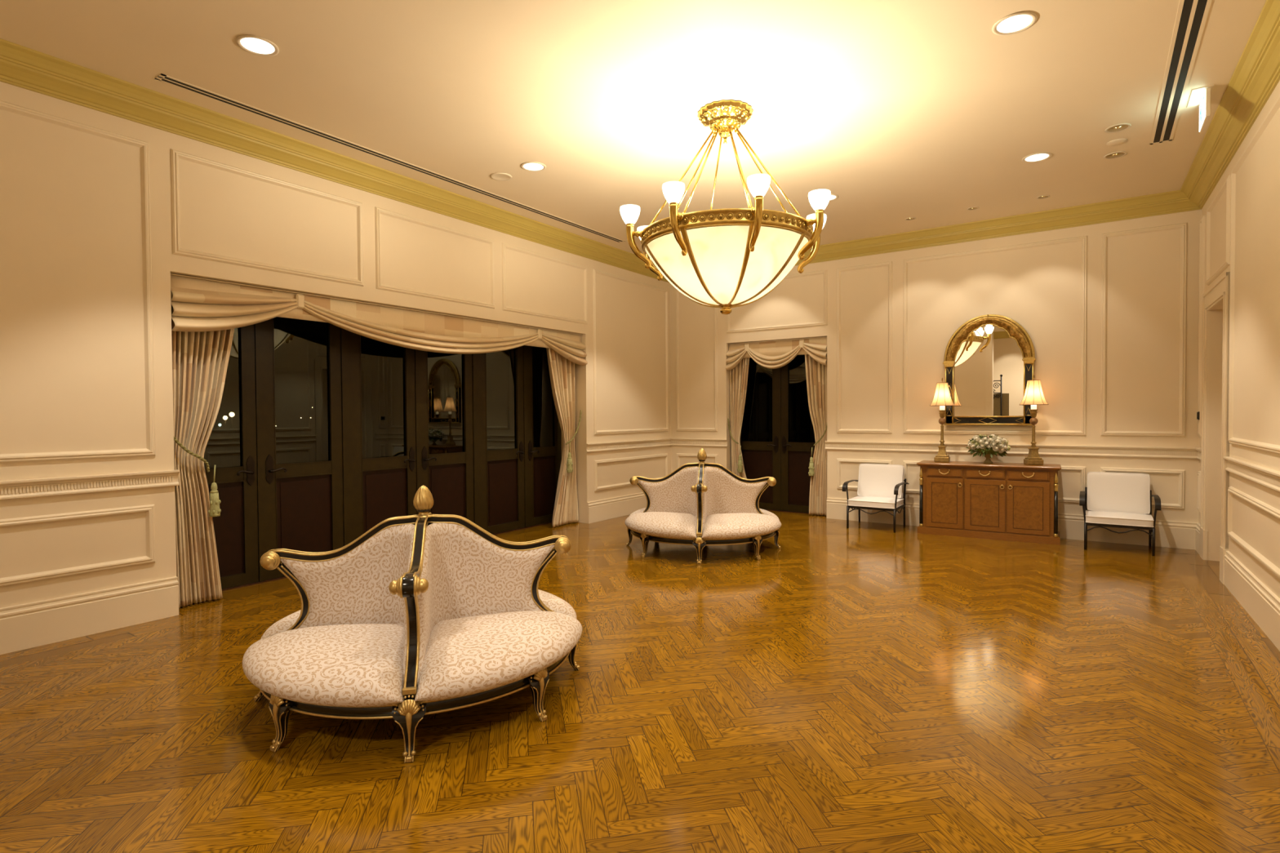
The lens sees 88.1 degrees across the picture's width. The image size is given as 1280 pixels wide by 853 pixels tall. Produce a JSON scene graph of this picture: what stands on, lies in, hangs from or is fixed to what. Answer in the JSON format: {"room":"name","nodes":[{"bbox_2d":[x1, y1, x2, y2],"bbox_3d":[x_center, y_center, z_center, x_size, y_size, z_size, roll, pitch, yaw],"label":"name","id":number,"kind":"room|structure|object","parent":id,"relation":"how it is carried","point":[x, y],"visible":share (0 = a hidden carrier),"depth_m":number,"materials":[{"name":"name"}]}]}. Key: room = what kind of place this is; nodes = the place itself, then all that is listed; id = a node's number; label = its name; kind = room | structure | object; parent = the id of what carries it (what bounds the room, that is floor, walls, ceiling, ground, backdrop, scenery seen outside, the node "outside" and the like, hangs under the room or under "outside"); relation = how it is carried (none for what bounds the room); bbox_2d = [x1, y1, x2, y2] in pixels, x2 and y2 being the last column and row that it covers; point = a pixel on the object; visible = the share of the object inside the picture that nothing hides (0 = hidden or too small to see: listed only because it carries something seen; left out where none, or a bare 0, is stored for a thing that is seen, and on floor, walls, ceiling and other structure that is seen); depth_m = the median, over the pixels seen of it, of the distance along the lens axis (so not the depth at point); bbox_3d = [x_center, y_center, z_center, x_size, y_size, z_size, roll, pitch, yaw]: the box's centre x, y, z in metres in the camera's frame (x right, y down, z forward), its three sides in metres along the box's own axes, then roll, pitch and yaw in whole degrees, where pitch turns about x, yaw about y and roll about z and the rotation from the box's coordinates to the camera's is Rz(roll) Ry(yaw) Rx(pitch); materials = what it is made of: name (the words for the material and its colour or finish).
{"room":"hotel lobby","nodes":[
{"label":"hotel lobby","id":0,"kind":"room"},
{"bbox_2d":[0,81,671,608],"bbox_3d":[-2.241,-0.539,7.329,0.576,3.830,10.115,0,1,35],"label":"wall","id":1,"kind":"structure","parent":0,"point":[99,210],"depth_m":4.87,"materials":[{"name":"beige paint"}]},
{"bbox_2d":[204,324,258,589],"bbox_3d":[-3.656,0.120,5.614,0.105,2.573,0.770,0,1,35],"label":"door","id":2,"kind":"structure","parent":1,"relation":"in","point":[231,446],"depth_m":5.82,"materials":[{"name":"brown wood"}]},
{"bbox_2d":[261,316,343,580],"bbox_3d":[-3.190,0.104,6.291,0.105,2.573,0.765,0,1,35],"label":"door","id":3,"kind":"structure","parent":1,"relation":"in","point":[301,360],"depth_m":6.29,"materials":[{"name":"brown wood"}]},
{"bbox_2d":[0,492,646,654],"bbox_3d":[-2.114,1.236,7.040,0.030,0.290,9.315,0,1,35],"label":"baseboard","id":4,"kind":"structure","parent":1,"relation":"attached to","point":[41,623],"depth_m":4.61,"materials":[{"name":"beige paint"}]},
{"bbox_2d":[0,38,670,283],"bbox_3d":[-2.069,-2.353,6.925,0.198,0.190,9.315,0,1,35],"label":"trim","id":5,"kind":"structure","parent":1,"relation":"attached to","point":[20,66],"depth_m":5.39,"materials":[{"name":"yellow paint"}]},
{"bbox_2d":[0,438,671,500],"bbox_3d":[-2.116,0.342,7.021,0.040,0.122,9.315,0,1,35],"label":"trim","id":6,"kind":"structure","parent":1,"relation":"attached to","point":[51,486],"depth_m":4.64,"materials":[{"name":"beige paint"}]},
{"bbox_2d":[170,273,587,365],"bbox_3d":[-2.158,-0.994,7.027,0.129,0.441,4.920,0,1,35],"label":"valance","id":7,"kind":"object","parent":1,"relation":"attached to","point":[198,304],"visible":1,"depth_m":6.30,"materials":[{"name":"fabric"}]},
{"bbox_2d":[171,305,234,608],"bbox_3d":[-3.509,0.181,5.329,0.139,2.476,0.535,0,1,35],"label":"curtain","id":8,"kind":"object","parent":7,"relation":"hanging from","point":[200,359],"visible":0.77,"depth_m":5.27,"materials":[{"name":"fabric"}]},
{"bbox_2d":[173,436,221,516],"bbox_3d":[-3.514,0.389,5.223,0.090,0.681,0.379,0,1,28],"label":"tieback","id":9,"kind":"object","parent":8,"relation":"attached to","point":[215,510],"visible":0.98,"depth_m":5.32,"materials":[{"name":"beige fabric"}]},
{"bbox_2d":[546,347,578,527],"bbox_3d":[-1.060,0.097,8.897,0.131,2.476,0.617,0,1,35],"label":"curtain","id":10,"kind":"object","parent":7,"relation":"hanging from","point":[562,370],"visible":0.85,"depth_m":8.93,"materials":[{"name":"fabric"}]},
{"bbox_2d":[565,409,582,472],"bbox_3d":[-0.904,0.197,8.982,0.090,0.848,0.291,0,1,35],"label":"tieback","id":11,"kind":"object","parent":10,"relation":"attached to","point":[569,464],"visible":1,"depth_m":8.90,"materials":[{"name":"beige fabric"}]},
{"bbox_2d":[350,331,416,540],"bbox_3d":[-2.697,0.087,7.008,0.105,2.573,0.765,0,1,35],"label":"door","id":12,"kind":"structure","parent":1,"relation":"in","point":[383,374],"depth_m":7.01,"materials":[{"name":"brown wood"}]},
{"bbox_2d":[222,521,551,591],"bbox_3d":[-2.525,1.373,7.335,0.120,0.010,4.930,0,1,35],"label":"trim","id":13,"kind":"structure","parent":1,"relation":"attached to","point":[283,577],"depth_m":6.06,"materials":[{"name":"brown wood"}]},
{"bbox_2d":[253,322,528,582],"bbox_3d":[-2.541,0.069,7.316,0.102,2.620,4.930,0,1,35],"label":"trim","id":14,"kind":"structure","parent":1,"relation":"attached to","point":[345,336],"depth_m":6.66,"materials":[{"name":"brown wood"}]},
{"bbox_2d":[418,350,474,523],"bbox_3d":[-2.232,0.071,7.683,0.105,2.573,0.765,0,1,35],"label":"door","id":15,"kind":"structure","parent":1,"relation":"in","point":[446,380],"depth_m":7.71,"materials":[{"name":"brown wood"}]},
{"bbox_2d":[479,346,524,533],"bbox_3d":[-1.740,0.054,8.398,0.105,2.573,0.760,0,1,35],"label":"door","id":16,"kind":"structure","parent":1,"relation":"in","point":[501,372],"depth_m":8.43,"materials":[{"name":"brown wood"}]},
{"bbox_2d":[526,345,561,526],"bbox_3d":[-1.300,0.039,9.038,0.105,2.573,0.685,0,1,35],"label":"door","id":17,"kind":"structure","parent":1,"relation":"in","point":[544,429],"depth_m":9.02,"materials":[{"name":"brown wood"}]},
{"bbox_2d":[0,0,1266,253],"bbox_3d":[-0.188,-2.459,3.674,8.300,0.120,13.735,0,1,35],"label":"ceiling","id":18,"kind":"structure","parent":0,"point":[900,110],"depth_m":4.71,"materials":[{"name":"beige paint"}]},
{"bbox_2d":[235,34,279,56],"bbox_3d":[-2.399,-2.388,4.149,0.238,0.009,0.238,0,1,35],"label":"recessed light","id":19,"kind":"object","parent":18,"relation":"in","point":[256,45],"visible":1,"depth_m":4.14,"materials":[{"name":"white ceramic"}]},
{"bbox_2d":[155,73,625,242],"bbox_3d":[-1.765,-2.444,6.729,0.110,0.004,5.380,0,1,35],"label":"ceiling vent","id":20,"kind":"object","parent":18,"relation":"in","point":[162,77],"visible":1,"depth_m":5.69,"materials":[{"name":"metal"}]},
{"bbox_2d":[490,172,511,180],"bbox_3d":[-1.355,-2.438,6.454,0.210,0.012,0.210,0,1,35],"label":"ceiling speaker","id":21,"kind":"object","parent":18,"relation":"attached to","point":[496,175],"visible":1,"depth_m":6.44,"materials":[{"name":"beige plastic"}]},
{"bbox_2d":[520,161,546,171],"bbox_3d":[-0.999,-2.437,6.202,0.238,0.009,0.238,0,1,35],"label":"recessed light","id":22,"kind":"object","parent":18,"relation":"in","point":[528,166],"visible":1,"depth_m":6.19,"materials":[{"name":"white glass"}]},
{"bbox_2d":[619,99,831,315],"bbox_3d":[0.664,-1.651,5.133,1.542,1.562,1.542,0,1,13],"label":"chandelier","id":23,"kind":"object","parent":18,"relation":"hanging from","point":[726,259],"visible":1,"depth_m":4.76,"materials":[{"name":"gold metal"}]},
{"bbox_2d":[829,193,838,200],"bbox_3d":[2.023,-2.475,7.154,0.238,0.009,0.238,0,1,35],"label":"recessed light","id":24,"kind":"object","parent":18,"relation":"in","point":[833,197],"visible":0.3,"depth_m":7.13,"materials":[{"name":"white glass"}]},
{"bbox_2d":[905,217,915,220],"bbox_3d":[3.257,-2.500,7.961,0.128,0.006,0.128,0,1,35],"label":"recessed light","id":25,"kind":"object","parent":18,"relation":"in","point":[908,218],"visible":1,"depth_m":7.95,"materials":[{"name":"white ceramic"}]},
{"bbox_2d":[966,206,979,210],"bbox_3d":[3.814,-2.496,7.573,0.128,0.006,0.128,0,1,35],"label":"recessed light","id":26,"kind":"object","parent":18,"relation":"in","point":[972,208],"visible":1,"depth_m":7.57,"materials":[{"name":"beige metal"}]},
{"bbox_2d":[991,11,1037,35],"bbox_3d":[2.247,-2.416,3.968,0.238,0.009,0.238,0,1,35],"label":"recessed light","id":27,"kind":"object","parent":18,"relation":"in","point":[1017,22],"visible":1,"depth_m":3.96,"materials":[{"name":"white ceramic"}]},
{"bbox_2d":[1022,151,1052,162],"bbox_3d":[3.637,-2.465,6.059,0.238,0.009,0.238,0,1,35],"label":"recessed light","id":28,"kind":"object","parent":18,"relation":"in","point":[1037,157],"visible":1,"depth_m":6.05,"materials":[{"name":"white ceramic"}]},
{"bbox_2d":[1036,195,1049,199],"bbox_3d":[4.383,-2.493,7.186,0.128,0.006,0.128,0,1,35],"label":"recessed light","id":29,"kind":"object","parent":18,"relation":"in","point":[1042,197],"visible":1,"depth_m":7.19,"materials":[{"name":"beige metal"}]},
{"bbox_2d":[1102,151,1127,159],"bbox_3d":[4.328,-2.470,6.022,0.180,0.007,0.180,0,1,35],"label":"recessed light","id":30,"kind":"object","parent":18,"relation":"in","point":[1113,155],"visible":1,"depth_m":6.02,"materials":[{"name":"beige metal"}]},
{"bbox_2d":[1106,137,1127,146],"bbox_3d":[4.131,-2.460,5.730,0.150,0.014,0.150,0,1,35],"label":"plate","id":31,"kind":"object","parent":18,"relation":"attached to","point":[1117,141],"visible":1,"depth_m":5.71,"materials":[{"name":"beige plastic"}]},
{"bbox_2d":[1104,123,1131,133],"bbox_3d":[3.933,-2.456,5.444,0.180,0.007,0.180,0,1,35],"label":"recessed light","id":32,"kind":"object","parent":18,"relation":"in","point":[1121,126],"visible":1,"depth_m":5.43,"materials":[{"name":"beige metal"}]},
{"bbox_2d":[1150,0,1212,144],"bbox_3d":[3.066,-2.417,3.624,0.150,0.004,5.140,0,1,35],"label":"ceiling vent","id":33,"kind":"object","parent":18,"relation":"in","point":[1192,15],"visible":1,"depth_m":4.44,"materials":[{"name":"metal"}]},
{"bbox_2d":[1186,84,1213,132],"bbox_3d":[4.154,-2.344,4.906,0.120,0.215,0.340,0,1,35],"label":"exit sign","id":34,"kind":"object","parent":18,"relation":"hanging from","point":[1201,96],"visible":1,"depth_m":4.84,"materials":[{"name":"white plastic"}]},
{"bbox_2d":[0,510,1279,852],"bbox_3d":[-0.162,1.490,3.749,8.500,0.121,13.935,0,1,35],"label":"floor","id":35,"kind":"structure","parent":0,"point":[662,677],"depth_m":3.19,"materials":[{"name":"brown wood"}]},
{"bbox_2d":[242,484,582,763],"bbox_3d":[-1.199,0.883,3.682,1.728,1.116,1.728,-1,1,-13],"label":"settee","id":36,"kind":"object","parent":35,"relation":"on","point":[415,617],"visible":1,"depth_m":3.34,"materials":[{"name":"beige fabric"}]},
{"bbox_2d":[260,609,304,639],"bbox_3d":[-1.730,1.110,4.015,0.839,0.179,0.839,-1,1,-13],"label":"seat cushion","id":37,"kind":"object","parent":36,"relation":"on","point":[286,623],"depth_m":3.61,"materials":[{"name":"beige fabric"}]},
{"bbox_2d":[242,623,404,707],"bbox_3d":[-1.527,1.125,3.154,0.839,0.179,0.839,-1,1,-13],"label":"seat cushion","id":38,"kind":"object","parent":36,"relation":"on","point":[322,665],"depth_m":2.99,"materials":[{"name":"beige fabric"}]},
{"bbox_2d":[414,610,582,702],"bbox_3d":[-0.666,1.116,3.357,0.839,0.179,0.839,-1,1,-13],"label":"seat cushion","id":39,"kind":"object","parent":36,"relation":"on","point":[462,654],"depth_m":3.18,"materials":[{"name":"beige fabric"}]},
{"bbox_2d":[537,589,576,618],"bbox_3d":[-0.869,1.101,4.218,0.839,0.179,0.839,-1,1,-13],"label":"seat cushion","id":40,"kind":"object","parent":36,"relation":"on","point":[553,602],"depth_m":3.96,"materials":[{"name":"beige fabric"}]},
{"bbox_2d":[624,448,781,564],"bbox_3d":[0.699,0.800,7.429,1.728,1.116,1.728,0,1,8],"label":"settee","id":41,"kind":"object","parent":35,"relation":"on","point":[700,504],"visible":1,"depth_m":7.27,"materials":[{"name":"beige fabric"}]},
{"bbox_2d":[629,507,645,515],"bbox_3d":[0.320,1.023,7.930,0.839,0.179,0.839,0,1,8],"label":"seat cushion","id":42,"kind":"object","parent":41,"relation":"on","point":[641,510],"depth_m":7.64,"materials":[{"name":"beige fabric"}]},
{"bbox_2d":[624,511,697,538],"bbox_3d":[0.204,1.040,7.053,0.839,0.179,0.839,0,1,8],"label":"seat cushion","id":43,"kind":"object","parent":41,"relation":"on","point":[652,525],"depth_m":6.85,"materials":[{"name":"beige fabric"}]},
{"bbox_2d":[702,512,781,539],"bbox_3d":[1.081,1.036,6.937,0.839,0.179,0.839,0,1,8],"label":"seat cushion","id":44,"kind":"object","parent":41,"relation":"on","point":[715,526],"depth_m":6.76,"materials":[{"name":"beige fabric"}]},
{"bbox_2d":[760,508,779,520],"bbox_3d":[1.197,1.019,7.814,0.839,0.179,0.839,0,1,8],"label":"seat cushion","id":45,"kind":"object","parent":41,"relation":"on","point":[764,512],"depth_m":7.44,"materials":[{"name":"beige fabric"}]},
{"bbox_2d":[842,463,909,533],"bbox_3d":[3.087,0.910,8.634,0.694,0.812,0.646,0,1,35],"label":"armchair","id":46,"kind":"object","parent":35,"relation":"on","point":[880,486],"visible":1,"depth_m":8.67,"materials":[{"name":"white fabric"}]},
{"bbox_2d":[848,496,903,508],"bbox_3d":[3.074,0.985,8.616,0.585,0.092,0.526,0,1,35],"label":"seat cushion","id":47,"kind":"object","parent":46,"relation":"on","point":[858,502],"depth_m":8.47,"materials":[{"name":"white fabric"}]},
{"bbox_2d":[857,463,903,498],"bbox_3d":[3.202,0.727,8.801,0.562,0.444,0.185,0,1,35],"label":"cushion","id":48,"kind":"object","parent":46,"relation":"on","point":[874,480],"depth_m":8.76,"materials":[{"name":"white fabric"}]},
{"bbox_2d":[916,460,1061,545],"bbox_3d":[4.181,0.883,7.972,1.508,0.876,0.500,0,1,32],"label":"sideboard","id":49,"kind":"object","parent":35,"relation":"on","point":[1017,502],"visible":1,"depth_m":7.76,"materials":[{"name":"brown wood"}]},
{"bbox_2d":[929,377,954,462],"bbox_3d":[3.780,-0.086,8.269,0.275,1.052,0.275,0,1,32],"label":"table lamp","id":50,"kind":"object","parent":49,"relation":"on","point":[942,397],"visible":1,"depth_m":8.23,"materials":[{"name":"brown metal"}]},
{"bbox_2d":[938,405,946,417],"bbox_3d":[3.779,-0.184,8.267,0.084,0.152,0.084,0,1,35],"label":"bulb","id":51,"kind":"object","parent":50,"relation":"on","point":[942,411],"depth_m":8.24,"materials":[{"name":"white glass"}]},
{"bbox_2d":[982,453,992,463],"bbox_3d":[4.205,0.377,7.988,0.128,0.132,0.128,0,1,35],"label":"urn","id":52,"kind":"object","parent":49,"relation":"on","point":[988,460],"visible":0.75,"depth_m":7.96,"materials":[{"name":"ceramic"}]},
{"bbox_2d":[965,434,1010,457],"bbox_3d":[4.203,0.235,7.983,0.492,0.291,0.392,0,1,35],"label":"flower bouquet","id":53,"kind":"object","parent":52,"relation":"in","point":[991,445],"visible":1,"depth_m":7.88,"materials":[{"name":"white plant"}]},
{"bbox_2d":[1019,374,1048,464],"bbox_3d":[4.612,-0.082,7.745,0.275,1.052,0.275,0,1,10],"label":"table lamp","id":54,"kind":"object","parent":49,"relation":"on","point":[1033,396],"visible":1,"depth_m":7.70,"materials":[{"name":"brown metal"}]},
{"bbox_2d":[1030,404,1037,417],"bbox_3d":[4.611,-0.179,7.744,0.083,0.152,0.084,0,1,35],"label":"bulb","id":55,"kind":"object","parent":54,"relation":"on","point":[1033,410],"depth_m":7.72,"materials":[{"name":"white glass"}]},
{"bbox_2d":[1079,471,1160,555],"bbox_3d":[5.210,0.923,7.204,0.694,0.812,0.646,0,1,35],"label":"armchair","id":56,"kind":"object","parent":35,"relation":"on","point":[1109,500],"visible":1,"depth_m":7.24,"materials":[{"name":"white fabric"}]},
{"bbox_2d":[1087,472,1149,513],"bbox_3d":[5.326,0.740,7.371,0.562,0.444,0.185,0,1,35],"label":"cushion","id":57,"kind":"object","parent":56,"relation":"on","point":[1110,492],"depth_m":7.33,"materials":[{"name":"white fabric"}]},
{"bbox_2d":[1085,510,1153,527],"bbox_3d":[5.197,0.997,7.186,0.585,0.092,0.526,0,1,35],"label":"seat cushion","id":58,"kind":"object","parent":56,"relation":"on","point":[1100,518],"depth_m":7.05,"materials":[{"name":"white fabric"}]},
{"bbox_2d":[670,208,1201,522],"bbox_3d":[3.537,-0.609,8.966,7.140,3.830,0.386,0,1,35],"label":"wall","id":59,"kind":"structure","parent":0,"point":[1108,311],"depth_m":8.11,"materials":[{"name":"beige paint"}]},
{"bbox_2d":[739,357,779,510],"bbox_3d":[1.809,-0.005,10.280,0.760,2.573,0.105,0,1,35],"label":"door","id":60,"kind":"structure","parent":59,"relation":"in","point":[759,440],"depth_m":10.25,"materials":[{"name":"brown wood"}]},
{"bbox_2d":[725,336,826,370],"bbox_3d":[2.008,-1.073,9.836,1.580,0.426,0.129,0,1,35],"label":"valance","id":61,"kind":"object","parent":59,"relation":"attached to","point":[771,354],"visible":1,"depth_m":9.84,"materials":[{"name":"fabric"}]},
{"bbox_2d":[729,357,749,479],"bbox_3d":[1.592,0.053,10.291,0.389,2.477,0.119,0,1,35],"label":"curtain","id":62,"kind":"object","parent":61,"relation":"hanging from","point":[738,375],"visible":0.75,"depth_m":10.31,"materials":[{"name":"fabric"}]},
{"bbox_2d":[727,418,743,472],"bbox_3d":[1.485,0.292,10.277,0.247,0.838,0.096,0,1,35],"label":"tieback","id":63,"kind":"object","parent":62,"relation":"attached to","point":[740,469],"visible":1,"depth_m":10.22,"materials":[{"name":"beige fabric"}]},
{"bbox_2d":[804,353,826,515],"bbox_3d":[2.579,0.059,9.613,0.362,2.476,0.117,0,1,35],"label":"curtain","id":64,"kind":"object","parent":61,"relation":"hanging from","point":[815,371],"visible":0.73,"depth_m":9.60,"materials":[{"name":"fabric"}]},
{"bbox_2d":[808,423,826,475],"bbox_3d":[2.573,0.328,9.535,0.297,0.778,0.096,0,1,35],"label":"tieback","id":65,"kind":"object","parent":64,"relation":"attached to","point":[811,473],"visible":1,"depth_m":9.57,"materials":[{"name":"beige fabric"}]},
{"bbox_2d":[779,368,781,511],"bbox_3d":[2.173,-0.016,10.085,1.590,2.598,0.102,0,1,35],"label":"trim","id":66,"kind":"structure","parent":59,"relation":"attached to","point":[780,368],"depth_m":10.07,"materials":[{"name":"brown wood"}]},
{"bbox_2d":[764,509,817,515],"bbox_3d":[2.176,1.290,10.103,1.590,0.010,0.120,0,1,35],"label":"trim","id":67,"kind":"structure","parent":59,"relation":"attached to","point":[764,509],"depth_m":10.01,"materials":[{"name":"brown wood"}]},
{"bbox_2d":[780,354,815,512],"bbox_3d":[2.468,-0.001,9.826,0.800,2.573,0.105,0,1,35],"label":"door","id":68,"kind":"structure","parent":59,"relation":"in","point":[797,435],"depth_m":9.95,"materials":[{"name":"brown wood"}]},
{"bbox_2d":[671,438,1198,458],"bbox_3d":[3.243,0.270,8.962,6.670,0.122,0.040,0,1,35],"label":"trim","id":69,"kind":"structure","parent":59,"relation":"attached to","point":[1017,449],"depth_m":8.01,"materials":[{"name":"beige paint"}]},
{"bbox_2d":[942,314,1035,425],"bbox_3d":[4.308,-0.700,8.186,1.020,1.371,0.088,0,1,35],"label":"wall mirror","id":70,"kind":"object","parent":59,"relation":"attached to","point":[989,359],"visible":0.99,"depth_m":8.18,"materials":[{"name":"gold metal"}]},
{"bbox_2d":[954,324,1023,416],"bbox_3d":[4.313,-0.697,8.193,0.770,1.145,0.002,0,1,35],"label":"mirror glass","id":71,"kind":"object","parent":70,"relation":"on","point":[988,365],"depth_m":8.19,"materials":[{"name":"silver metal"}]},
{"bbox_2d":[795,190,1200,265],"bbox_3d":[3.209,-2.424,8.826,6.740,0.190,0.198,0,1,35],"label":"trim","id":72,"kind":"structure","parent":59,"relation":"attached to","point":[1171,202],"depth_m":7.93,"materials":[{"name":"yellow paint"}]},
{"bbox_2d":[826,497,1198,550],"bbox_3d":[3.252,1.163,8.983,6.670,0.290,0.030,0,1,35],"label":"baseboard","id":73,"kind":"structure","parent":59,"relation":"attached to","point":[1168,534],"depth_m":7.64,"materials":[{"name":"beige paint"}]},
{"bbox_2d":[1196,80,1279,599],"bbox_3d":[3.478,-0.496,3.044,0.326,3.830,9.500,0,1,34],"label":"wall","id":74,"kind":"structure","parent":0,"point":[1239,230],"depth_m":5.04,"materials":[{"name":"beige paint"}]},
{"bbox_2d":[1196,411,1199,419],"bbox_3d":[5.908,-0.114,6.983,0.038,0.085,0.096,0,1,35],"label":"wall switch","id":75,"kind":"object","parent":74,"relation":"attached to","point":[1197,412],"visible":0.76,"depth_m":6.95,"materials":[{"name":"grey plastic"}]},
{"bbox_2d":[1199,271,1230,584],"bbox_3d":[5.398,0.006,6.217,0.036,2.680,1.340,0,1,34],"label":"trim","id":76,"kind":"structure","parent":74,"relation":"attached to","point":[1220,291],"depth_m":6.08,"materials":[{"name":"beige paint"}]},
{"bbox_2d":[1180,0,1279,208],"bbox_3d":[3.269,-2.317,3.140,0.198,0.190,9.500,0,1,34],"label":"trim","id":77,"kind":"structure","parent":74,"relation":"attached to","point":[1255,76],"depth_m":4.83,"materials":[{"name":"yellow paint"}]},
{"bbox_2d":[1195,523,1279,651],"bbox_3d":[3.363,1.273,3.162,0.030,0.290,9.500,0,1,34],"label":"baseboard","id":78,"kind":"structure","parent":74,"relation":"attached to","point":[1262,605],"depth_m":4.75,"materials":[{"name":"beige paint"}]},
{"bbox_2d":[1195,447,1279,492],"bbox_3d":[3.353,0.379,3.148,0.040,0.122,9.500,0,1,34],"label":"trim","id":79,"kind":"structure","parent":74,"relation":"attached to","point":[1270,478],"depth_m":4.77,"materials":[{"name":"beige paint"}]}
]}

